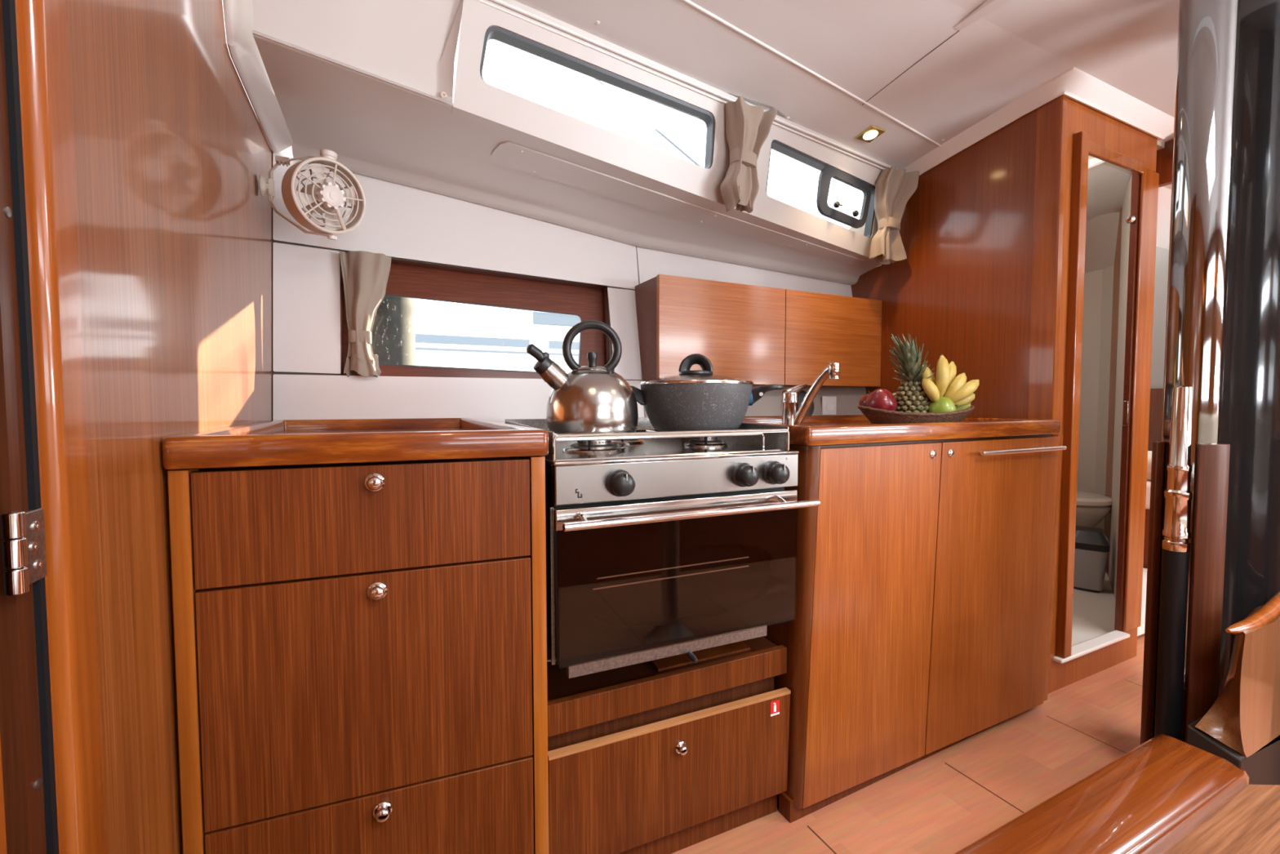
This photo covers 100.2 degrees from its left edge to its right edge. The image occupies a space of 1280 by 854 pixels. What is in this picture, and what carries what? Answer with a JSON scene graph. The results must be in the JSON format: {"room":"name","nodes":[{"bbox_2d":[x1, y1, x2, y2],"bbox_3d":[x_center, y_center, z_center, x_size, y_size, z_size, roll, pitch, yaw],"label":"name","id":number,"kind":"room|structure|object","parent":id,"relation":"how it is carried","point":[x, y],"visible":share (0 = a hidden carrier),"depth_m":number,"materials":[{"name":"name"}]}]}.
{"room":"ship interior","nodes":[
{"label":"ship interior","id":0,"kind":"room"},
{"bbox_2d":[66,0,272,853],"bbox_3d":[-0.844,-0.107,1.081,0.040,2.050,1.250,-1,3,-26],"label":"wall","id":1,"kind":"structure","parent":0,"point":[171,148],"depth_m":0.69,"materials":[{"name":"brown wood"}]},
{"bbox_2d":[14,0,106,853],"bbox_3d":[-0.555,-0.066,0.494,0.040,2.020,0.060,-1,3,-26],"label":"trim","id":2,"kind":"structure","parent":1,"relation":"attached to","point":[42,25],"depth_m":0.50,"materials":[{"name":"brown wood"}]},
{"bbox_2d":[222,0,293,152],"bbox_3d":[-0.871,-0.930,1.211,0.060,0.311,0.812,-1,3,-26],"label":"trim","id":3,"kind":"structure","parent":1,"relation":"attached to","point":[245,55],"depth_m":1.18,"materials":[{"name":"grey plastic"}]},
{"bbox_2d":[682,0,941,146],"bbox_3d":[0.220,-1.030,1.367,2.183,0.048,0.007,-2,3,-34],"label":"trim","id":4,"kind":"structure","parent":1,"relation":"attached to","point":[688,2],"depth_m":1.53,"materials":[{"name":"white"}]},
{"bbox_2d":[252,0,463,106],"bbox_3d":[-0.592,-0.872,1.156,0.406,0.228,0.084,-1,3,-28],"label":"wall","id":5,"kind":"structure","parent":0,"point":[411,43],"depth_m":1.18,"materials":[{"name":"grey paint"}]},
{"bbox_2d":[440,91,447,97],"bbox_3d":[-0.463,-0.783,1.265,0.015,0.015,0.004,-1,3,-26],"label":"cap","id":6,"kind":"object","parent":5,"relation":"attached to","point":[442,93],"visible":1,"depth_m":1.26,"materials":[{"name":"beige plastic"}]},
{"bbox_2d":[272,238,639,380],"bbox_3d":[-0.002,-0.021,1.937,2.316,1.800,0.349,-1,3,-24],"label":"wall","id":7,"kind":"structure","parent":0,"point":[273,241],"depth_m":1.67,"materials":[{"name":"grey"}]},
{"bbox_2d":[272,242,341,373],"bbox_3d":[-0.961,-0.342,1.548,0.167,0.375,0.086,-1,3,-26],"label":"wall panel","id":8,"kind":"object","parent":7,"relation":"attached to","point":[306,280],"depth_m":1.54,"materials":[{"name":"white plastic"}]},
{"bbox_2d":[259,148,366,239],"bbox_3d":[-0.836,-0.592,1.372,0.240,0.213,0.167,-1,3,-26],"label":"wall fan","id":9,"kind":"object","parent":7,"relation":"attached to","point":[322,197],"visible":1,"depth_m":1.36,"materials":[{"name":"beige plastic"}]},
{"bbox_2d":[339,250,391,377],"bbox_3d":[-0.823,-0.329,1.592,0.111,0.377,0.125,0,3,7],"label":"curtain","id":10,"kind":"object","parent":7,"relation":"hanging from","point":[365,274],"visible":0.99,"depth_m":1.57,"materials":[{"name":"beige fabric"}]},
{"bbox_2d":[272,146,638,289],"bbox_3d":[-0.539,-0.681,1.776,1.146,0.364,0.069,-1,3,-22],"label":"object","id":11,"kind":"structure","parent":7,"relation":"attached to","point":[399,221],"depth_m":1.75,"materials":[{"name":"white plastic"}]},
{"bbox_2d":[272,374,644,423],"bbox_3d":[-0.497,-0.033,1.704,1.127,0.247,0.057,-1,3,-24],"label":"trim","id":12,"kind":"structure","parent":7,"relation":"attached to","point":[295,397],"depth_m":1.62,"materials":[{"name":"white"}]},
{"bbox_2d":[341,258,609,378],"bbox_3d":[-0.509,-0.345,1.781,0.850,0.370,0.142,-1,3,-24],"label":"window","id":13,"kind":"structure","parent":7,"relation":"in","point":[408,279],"depth_m":1.81,"materials":[{"name":"brown wood"}]},
{"bbox_2d":[607,287,641,379],"bbox_3d":[-0.050,-0.339,1.948,0.125,0.334,0.077,-1,3,-26],"label":"trim","id":14,"kind":"structure","parent":7,"relation":"attached to","point":[622,312],"depth_m":1.94,"materials":[{"name":"white plastic"}]},
{"bbox_2d":[635,246,852,297],"bbox_3d":[0.475,-0.615,2.220,1.060,0.240,0.051,-1,3,-24],"label":"trim","id":15,"kind":"structure","parent":7,"relation":"attached to","point":[651,263],"depth_m":2.15,"materials":[{"name":"white"}]},
{"bbox_2d":[640,373,866,417],"bbox_3d":[0.509,-0.066,2.147,1.084,0.270,0.066,-1,3,-24],"label":"trim","id":16,"kind":"structure","parent":7,"relation":"attached to","point":[770,404],"depth_m":2.25,"materials":[{"name":"beige"}]},
{"bbox_2d":[635,274,881,386],"bbox_3d":[0.506,-0.348,2.136,1.077,0.366,0.190,-1,3,-26],"label":"locker","id":17,"kind":"object","parent":7,"relation":"attached to","point":[762,335],"visible":0.78,"depth_m":2.00,"materials":[{"name":"brown wood"}]},
{"bbox_2d":[822,395,836,415],"bbox_3d":[0.800,-0.090,2.262,0.080,0.080,0.011,-1,3,-26],"label":"power socket","id":18,"kind":"object","parent":7,"relation":"attached to","point":[828,402],"visible":0.98,"depth_m":2.26,"materials":[{"name":"white plastic"}]},
{"bbox_2d":[826,400,834,410],"bbox_3d":[0.800,-0.090,2.261,0.044,0.044,0.009,-1,3,-26],"label":"outlet","id":19,"kind":"object","parent":18,"relation":"attached to","point":[829,404],"depth_m":2.26,"materials":[{"name":"white plastic"}]},
{"bbox_2d":[451,0,898,264],"bbox_3d":[0.320,-0.860,1.734,1.787,0.386,0.144,-2,3,-34],"label":"window frame","id":20,"kind":"structure","parent":0,"point":[475,100],"depth_m":1.50,"materials":[{"name":"grey plastic"}]},
{"bbox_2d":[252,30,880,284],"bbox_3d":[0.067,-0.723,1.803,2.149,0.220,0.599,-1,3,-26],"label":"wall panel","id":21,"kind":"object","parent":20,"relation":"attached to","point":[377,128],"depth_m":1.59,"materials":[{"name":"grey plastic"}]},
{"bbox_2d":[480,26,715,168],"bbox_3d":[-0.077,-0.879,1.483,0.736,0.158,0.080,-2,3,-33],"label":"window","id":22,"kind":"structure","parent":20,"relation":"in","point":[495,33],"depth_m":1.44,"materials":[{"name":"grey"}]},
{"bbox_2d":[490,141,866,266],"bbox_3d":[0.257,-0.731,1.886,1.553,0.127,0.135,-2,3,-32],"label":"trim","id":23,"kind":"structure","parent":20,"relation":"attached to","point":[508,153],"depth_m":1.70,"materials":[{"name":"grey plastic"}]},
{"bbox_2d":[475,0,897,169],"bbox_3d":[0.342,-0.993,1.677,1.742,0.047,0.016,-2,3,-32],"label":"track","id":24,"kind":"object","parent":20,"relation":"attached to","point":[499,2],"visible":0.87,"depth_m":1.47,"materials":[{"name":"white"}]},
{"bbox_2d":[720,96,777,213],"bbox_3d":[0.337,-0.830,1.673,0.177,0.305,0.125,-1,3,-26],"label":"curtain","id":25,"kind":"object","parent":24,"relation":"hanging from","point":[748,126],"visible":1,"depth_m":1.65,"materials":[{"name":"beige fabric"}]},
{"bbox_2d":[869,165,919,264],"bbox_3d":[0.992,-0.820,2.102,0.191,0.338,0.126,-1,3,-26],"label":"curtain","id":26,"kind":"object","parent":24,"relation":"hanging from","point":[894,188],"visible":1,"depth_m":2.08,"materials":[{"name":"beige fabric"}]},
{"bbox_2d":[766,140,875,237],"bbox_3d":[0.680,-0.858,1.980,0.639,0.205,0.097,-2,3,-34],"label":"window","id":27,"kind":"structure","parent":20,"relation":"in","point":[828,172],"depth_m":1.99,"materials":[{"name":"grey"}]},
{"bbox_2d":[903,66,1174,175],"bbox_3d":[1.493,-1.036,2.042,0.758,0.126,0.630,-1,3,-26],"label":"trim","id":28,"kind":"structure","parent":20,"relation":"attached to","point":[1075,84],"depth_m":1.79,"materials":[{"name":"white"}]},
{"bbox_2d":[514,0,1179,249],"bbox_3d":[2.258,-1.023,0.912,7.500,0.145,3.328,-1,3,-26],"label":"ceiling","id":29,"kind":"structure","parent":0,"point":[860,46],"depth_m":1.50,"materials":[{"name":"white paint"}]},
{"bbox_2d":[854,124,885,142],"bbox_3d":[0.807,-1.024,1.875,0.072,0.017,0.071,-1,3,-26],"label":"recessed light","id":30,"kind":"object","parent":29,"relation":"in","point":[872,132],"visible":1,"depth_m":1.86,"materials":[{"name":"gold metal"}]},
{"bbox_2d":[862,30,959,105],"bbox_3d":[0.784,-1.048,1.577,0.002,0.041,0.320,-1,3,-26],"label":"trim","id":31,"kind":"structure","parent":29,"relation":"attached to","point":[958,30],"depth_m":1.55,"materials":[{"name":"grey"}]},
{"bbox_2d":[953,0,1011,31],"bbox_3d":[1.081,-1.044,0.903,0.120,0.030,1.150,-1,3,-26],"label":"trim","id":32,"kind":"structure","parent":29,"relation":"attached to","point":[987,7],"depth_m":1.36,"materials":[{"name":"white plastic"}]},
{"bbox_2d":[671,633,1144,853],"bbox_3d":[2.166,0.929,1.193,7.500,0.040,3.760,-1,3,-26],"label":"floor","id":33,"kind":"structure","parent":0,"point":[944,802],"depth_m":1.35,"materials":[{"name":"laminate"}]},
{"bbox_2d":[166,455,548,853],"bbox_3d":[-0.538,0.479,1.117,0.512,0.876,0.701,-1,3,-26],"label":"base cabinet","id":34,"kind":"object","parent":33,"relation":"on","point":[360,649],"visible":0.99,"depth_m":0.81,"materials":[{"name":"brown wood"}]},
{"bbox_2d":[161,417,548,469],"bbox_3d":[-0.575,0.015,1.172,0.516,0.044,0.881,-1,3,-26],"label":"countertop","id":35,"kind":"structure","parent":34,"relation":"on","point":[276,442],"depth_m":0.81,"materials":[{"name":"brown wood"}]},
{"bbox_2d":[505,417,820,678],"bbox_3d":[0.013,0.216,1.239,0.564,0.461,0.518,-1,3,-24],"label":"stove","id":36,"kind":"object","parent":34,"relation":"attached to","point":[660,544],"visible":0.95,"depth_m":1.03,"materials":[{"name":"silver metal"}]},
{"bbox_2d":[526,320,638,434],"bbox_3d":[-0.112,-0.107,1.150,0.217,0.242,0.197,0,3,5],"label":"kettle","id":37,"kind":"object","parent":36,"relation":"on","point":[592,398],"visible":0.96,"depth_m":1.08,"materials":[{"name":"silver metal"}]},
{"bbox_2d":[545,449,799,466],"bbox_3d":[-0.001,0.050,1.248,0.533,0.006,0.478,-1,3,-24],"label":"cooktop","id":38,"kind":"object","parent":36,"relation":"in","point":[562,457],"depth_m":1.04,"materials":[{"name":"silver metal"}]},
{"bbox_2d":[589,544,769,623],"bbox_3d":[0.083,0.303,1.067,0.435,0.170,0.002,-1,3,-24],"label":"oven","id":39,"kind":"object","parent":36,"relation":"in","point":[629,584],"depth_m":1.05,"materials":[{"name":"black glass"}]},
{"bbox_2d":[630,353,784,431],"bbox_3d":[0.133,-0.083,1.271,0.388,0.181,0.268,-1,3,-26],"label":"cooking pot","id":40,"kind":"object","parent":36,"relation":"on","point":[688,405],"visible":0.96,"depth_m":1.18,"materials":[{"name":"grey metal"}]},
{"bbox_2d":[546,636,791,853],"bbox_3d":[-0.037,0.706,1.388,0.576,0.396,0.634,-1,3,-25],"label":"drawer","id":41,"kind":"object","parent":33,"relation":"on","point":[642,759],"visible":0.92,"depth_m":1.11,"materials":[{"name":"brown wood"}]},
{"bbox_2d":[546,636,777,700],"bbox_3d":[-0.050,0.520,1.403,0.572,0.014,0.580,-1,3,-25],"label":"shelf","id":42,"kind":"object","parent":41,"relation":"attached to","point":[559,687],"depth_m":1.13,"materials":[{"name":"brown wood"}]},
{"bbox_2d":[650,640,750,671],"bbox_3d":[0.114,0.514,1.303,0.266,0.006,0.220,-1,3,-25],"label":"board offcut","id":43,"kind":"object","parent":41,"relation":"on","point":[670,662],"visible":0.36,"depth_m":1.21,"materials":[{"name":"brown wood"}]},
{"bbox_2d":[763,434,1066,822],"bbox_3d":[0.717,0.454,1.708,1.106,0.868,0.653,-1,3,-26],"label":"base cabinet","id":44,"kind":"object","parent":33,"relation":"on","point":[921,624],"visible":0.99,"depth_m":1.37,"materials":[{"name":"brown wood"}]},
{"bbox_2d":[742,414,1060,445],"bbox_3d":[0.676,-0.006,1.776,1.081,0.044,0.809,-1,3,-26],"label":"countertop","id":45,"kind":"structure","parent":44,"relation":"on","point":[837,429],"depth_m":1.38,"materials":[{"name":"brown wood"}]},
{"bbox_2d":[798,390,813,415],"bbox_3d":[0.653,-0.091,2.175,0.127,0.124,0.041,-1,3,-26],"label":"round disc","id":46,"kind":"object","parent":45,"relation":"on","point":[802,394],"visible":0.27,"depth_m":2.18,"materials":[{"name":"black plastic"}]},
{"bbox_2d":[782,362,839,425],"bbox_3d":[0.475,-0.079,1.477,0.102,0.184,0.178,-1,3,-26],"label":"tap","id":47,"kind":"object","parent":45,"relation":"on","point":[792,414],"visible":0.83,"depth_m":1.49,"materials":[{"name":"silver metal"}]},
{"bbox_2d":[777,421,872,425],"bbox_3d":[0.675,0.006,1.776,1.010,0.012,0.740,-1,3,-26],"label":"sink","id":48,"kind":"object","parent":45,"relation":"on","point":[805,423],"depth_m":2.10,"materials":[{"name":"silver metal"}]},
{"bbox_2d":[857,404,974,423],"bbox_3d":[0.820,-0.031,1.599,0.284,0.069,0.255,-1,3,-26],"label":"fruit bowl","id":49,"kind":"object","parent":45,"relation":"on","point":[875,415],"visible":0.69,"depth_m":1.52,"materials":[{"name":"wicker"}]},
{"bbox_2d":[858,391,871,406],"bbox_3d":[0.723,-0.071,1.665,0.080,0.082,0.079,-1,3,-26],"label":"apple","id":50,"kind":"object","parent":49,"relation":"in","point":[862,401],"visible":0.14,"depth_m":1.65,"materials":[{"name":"red food"}]},
{"bbox_2d":[865,388,897,410],"bbox_3d":[0.724,-0.072,1.603,0.086,0.088,0.089,-1,3,-26],"label":"apple","id":51,"kind":"object","parent":49,"relation":"in","point":[880,398],"visible":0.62,"depth_m":1.57,"materials":[{"name":"red food"}]},
{"bbox_2d":[888,333,935,413],"bbox_3d":[0.804,-0.142,1.588,0.130,0.271,0.117,-1,3,-26],"label":"pineapple","id":52,"kind":"object","parent":49,"relation":"in","point":[911,397],"visible":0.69,"depth_m":1.56,"materials":[{"name":"green food"}]},
{"bbox_2d":[928,395,957,413],"bbox_3d":[0.873,-0.053,1.542,0.074,0.072,0.074,-1,3,-26],"label":"apple","id":53,"kind":"object","parent":49,"relation":"in","point":[944,404],"visible":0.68,"depth_m":1.52,"materials":[{"name":"green food"}]},
{"bbox_2d":[920,354,979,407],"bbox_3d":[0.888,-0.122,1.535,0.152,0.174,0.073,1,3,16],"label":"banana bunch","id":54,"kind":"object","parent":49,"relation":"in","point":[951,386],"visible":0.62,"depth_m":1.52,"materials":[{"name":"yellow food"}]},
{"bbox_2d":[955,402,970,410],"bbox_3d":[0.932,-0.063,1.575,0.072,0.073,0.072,-1,3,-26],"label":"banana","id":55,"kind":"object","parent":49,"relation":"in","point":[967,406],"visible":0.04,"depth_m":1.54,"materials":[{"name":"yellow food"}]},
{"bbox_2d":[953,733,1279,853],"bbox_3d":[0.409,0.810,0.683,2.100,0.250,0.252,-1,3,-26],"label":"table","id":56,"kind":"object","parent":33,"relation":"on","point":[1167,794],"depth_m":0.95,"materials":[{"name":"brown wood"}]},
{"bbox_2d":[1142,450,1151,568],"bbox_3d":[2.967,0.487,3.005,0.730,0.680,1.060,-1,3,-26],"label":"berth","id":57,"kind":"object","parent":33,"relation":"on","point":[1149,452],"visible":0.02,"depth_m":2.81,"materials":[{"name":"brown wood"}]},
{"bbox_2d":[1146,450,1151,480],"bbox_3d":[2.934,0.220,2.821,0.500,0.130,0.740,-1,3,-26],"label":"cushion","id":58,"kind":"object","parent":57,"relation":"on","point":[1149,452],"depth_m":2.81,"materials":[{"name":"beige fabric"}]},
{"bbox_2d":[1186,591,1279,784],"bbox_3d":[1.369,0.649,1.224,0.339,0.519,0.071,-1,3,-26],"label":"seat","id":59,"kind":"object","parent":33,"relation":"on","point":[1242,727],"visible":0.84,"depth_m":1.18,"materials":[{"name":"brown wood"}]},
{"bbox_2d":[1218,0,1279,695],"bbox_3d":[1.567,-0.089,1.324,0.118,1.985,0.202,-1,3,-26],"label":"tall cabinet","id":60,"kind":"object","parent":33,"relation":"on","point":[1251,400],"visible":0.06,"depth_m":1.31,"materials":[{"name":"black"}]},
{"bbox_2d":[850,108,1037,418],"bbox_3d":[1.109,-0.123,2.180,0.030,1.978,0.995,-1,3,-26],"label":"wall","id":61,"kind":"structure","parent":0,"point":[962,287],"depth_m":1.93,"materials":[{"name":"brown wood"}]},
{"bbox_2d":[1027,94,1067,694],"bbox_3d":[1.319,-0.095,1.752,0.031,1.960,0.070,-1,3,-26],"label":"trim","id":62,"kind":"structure","parent":61,"relation":"attached to","point":[1051,117],"depth_m":1.72,"materials":[{"name":"brown wood"}]},
{"bbox_2d":[848,173,1132,599],"bbox_3d":[1.810,-0.172,2.571,1.560,1.840,1.012,-1,3,-26],"label":"wall","id":63,"kind":"structure","parent":0,"point":[1101,231],"depth_m":2.86,"materials":[{"name":"beige paint"}]},
{"bbox_2d":[1048,97,1157,693],"bbox_3d":[1.614,-0.107,1.870,0.603,1.972,0.018,-1,3,-26],"label":"wall","id":64,"kind":"structure","parent":0,"point":[1103,130],"depth_m":1.79,"materials":[{"name":"brown wood"}]},
{"bbox_2d":[1053,131,1159,663],"bbox_3d":[1.631,-0.086,1.870,0.577,1.717,0.054,-1,3,-26],"label":"door frame","id":65,"kind":"structure","parent":64,"relation":"in","point":[1082,146],"depth_m":1.92,"materials":[{"name":"brown wood"}]},
{"bbox_2d":[1071,568,1146,645],"bbox_3d":[1.849,0.768,2.575,1.608,0.040,0.970,-1,3,-26],"label":"floor","id":66,"kind":"structure","parent":0,"point":[1093,613],"depth_m":2.20,"materials":[{"name":"white"}]},
{"bbox_2d":[1073,525,1110,592],"bbox_3d":[2.091,0.611,2.502,0.152,0.280,0.192,2,3,40],"label":"waste bin","id":67,"kind":"object","parent":66,"relation":"on","point":[1092,545],"visible":0.77,"depth_m":2.44,"materials":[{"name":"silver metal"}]},
{"bbox_2d":[1075,489,1111,527],"bbox_3d":[2.196,0.508,2.795,0.388,0.456,0.418,-1,3,-26],"label":"toilet","id":68,"kind":"object","parent":66,"relation":"on","point":[1091,508],"visible":0.23,"depth_m":2.61,"materials":[{"name":"white ceramic"}]},
{"bbox_2d":[1103,205,1122,576],"bbox_3d":[2.229,-0.126,2.461,0.034,1.955,1.134,2,3,36],"label":"wall","id":69,"kind":"structure","parent":0,"point":[1117,252],"depth_m":2.70,"materials":[{"name":"white paint"}]},
{"bbox_2d":[1088,140,1171,189],"bbox_3d":[1.820,-1.086,2.236,1.320,0.025,0.507,-1,3,-26],"label":"ceiling","id":70,"kind":"structure","parent":0,"point":[1160,144],"depth_m":2.19,"materials":[{"name":"beige paint"}]},
{"bbox_2d":[1150,246,1168,388],"bbox_3d":[3.421,-0.696,2.909,0.030,0.950,1.660,-1,3,-26],"label":"wall","id":71,"kind":"structure","parent":0,"point":[1162,261],"depth_m":3.31,"materials":[{"name":"white paint"}]},
{"bbox_2d":[1147,388,1163,450],"bbox_3d":[3.413,0.303,2.949,0.050,1.050,1.660,-1,3,-26],"label":"trim","id":72,"kind":"structure","parent":71,"relation":"attached to","point":[1156,394],"depth_m":3.32,"materials":[{"name":"brown wood"}]},
{"bbox_2d":[1155,138,1173,187],"bbox_3d":[2.244,-0.106,1.632,0.030,1.990,1.160,-1,3,-26],"label":"wall","id":73,"kind":"structure","parent":0,"point":[1164,162],"depth_m":2.04,"materials":[{"name":"brown wood"}]},
{"bbox_2d":[1140,0,1240,744],"bbox_3d":[1.321,-0.087,1.284,0.118,1.985,0.118,1,3,14],"label":"support column","id":74,"kind":"structure","parent":0,"point":[1190,466],"depth_m":1.25,"materials":[{"name":"silver metal"}]},
{"bbox_3d":[-1.005,-0.043,0.218,0.990,2.000,0.040,-1,3,-26],"label":"wall","id":75,"kind":"structure","parent":0,"visible":0},
{"bbox_2d":[0,0,47,853],"bbox_3d":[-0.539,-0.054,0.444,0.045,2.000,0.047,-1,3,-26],"label":"door","id":76,"kind":"structure","parent":75,"relation":"in","point":[20,718],"depth_m":0.45,"materials":[{"name":"brown wood"}]},
{"bbox_2d":[0,737,7,853],"bbox_3d":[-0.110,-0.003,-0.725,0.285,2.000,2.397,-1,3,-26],"label":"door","id":77,"kind":"structure","parent":76,"relation":"attached to","point":[2,825],"depth_m":0.43,"materials":[{"name":"brown wood"}]},
{"bbox_2d":[1,0,59,853],"bbox_3d":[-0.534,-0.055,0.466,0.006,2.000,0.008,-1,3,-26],"label":"door frame","id":78,"kind":"structure","parent":75,"relation":"attached to","point":[9,20],"depth_m":0.47,"materials":[{"name":"brown wood"}]},
{"label":"outside","id":79,"kind":"structure","parent":0,"visible":0},
{"bbox_2d":[371,295,415,365],"bbox_3d":[-1.089,0.004,2.197,0.320,2.330,0.320,-1,3,-26],"label":"mooring post","id":80,"kind":"object","parent":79,"point":[393,333],"visible":0.02,"depth_m":2.09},
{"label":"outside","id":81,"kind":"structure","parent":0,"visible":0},
{"bbox_2d":[414,302,580,373],"bbox_3d":[1.003,-0.924,8.140,11.000,3.650,3.008,-1,3,-26],"label":"yacht","id":82,"kind":"object","parent":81,"point":[469,335],"visible":0.15,"depth_m":5.36,"materials":[{"name":"white"}]},
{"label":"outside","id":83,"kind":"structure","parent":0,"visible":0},
{"bbox_2d":[594,78,700,166],"bbox_3d":[-0.096,-1.443,2.343,1.155,0.604,0.010,-1,3,-26],"label":"wire","id":84,"kind":"object","parent":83,"point":[606,87],"visible":0.47,"depth_m":2.40,"materials":[{"name":"grey"}]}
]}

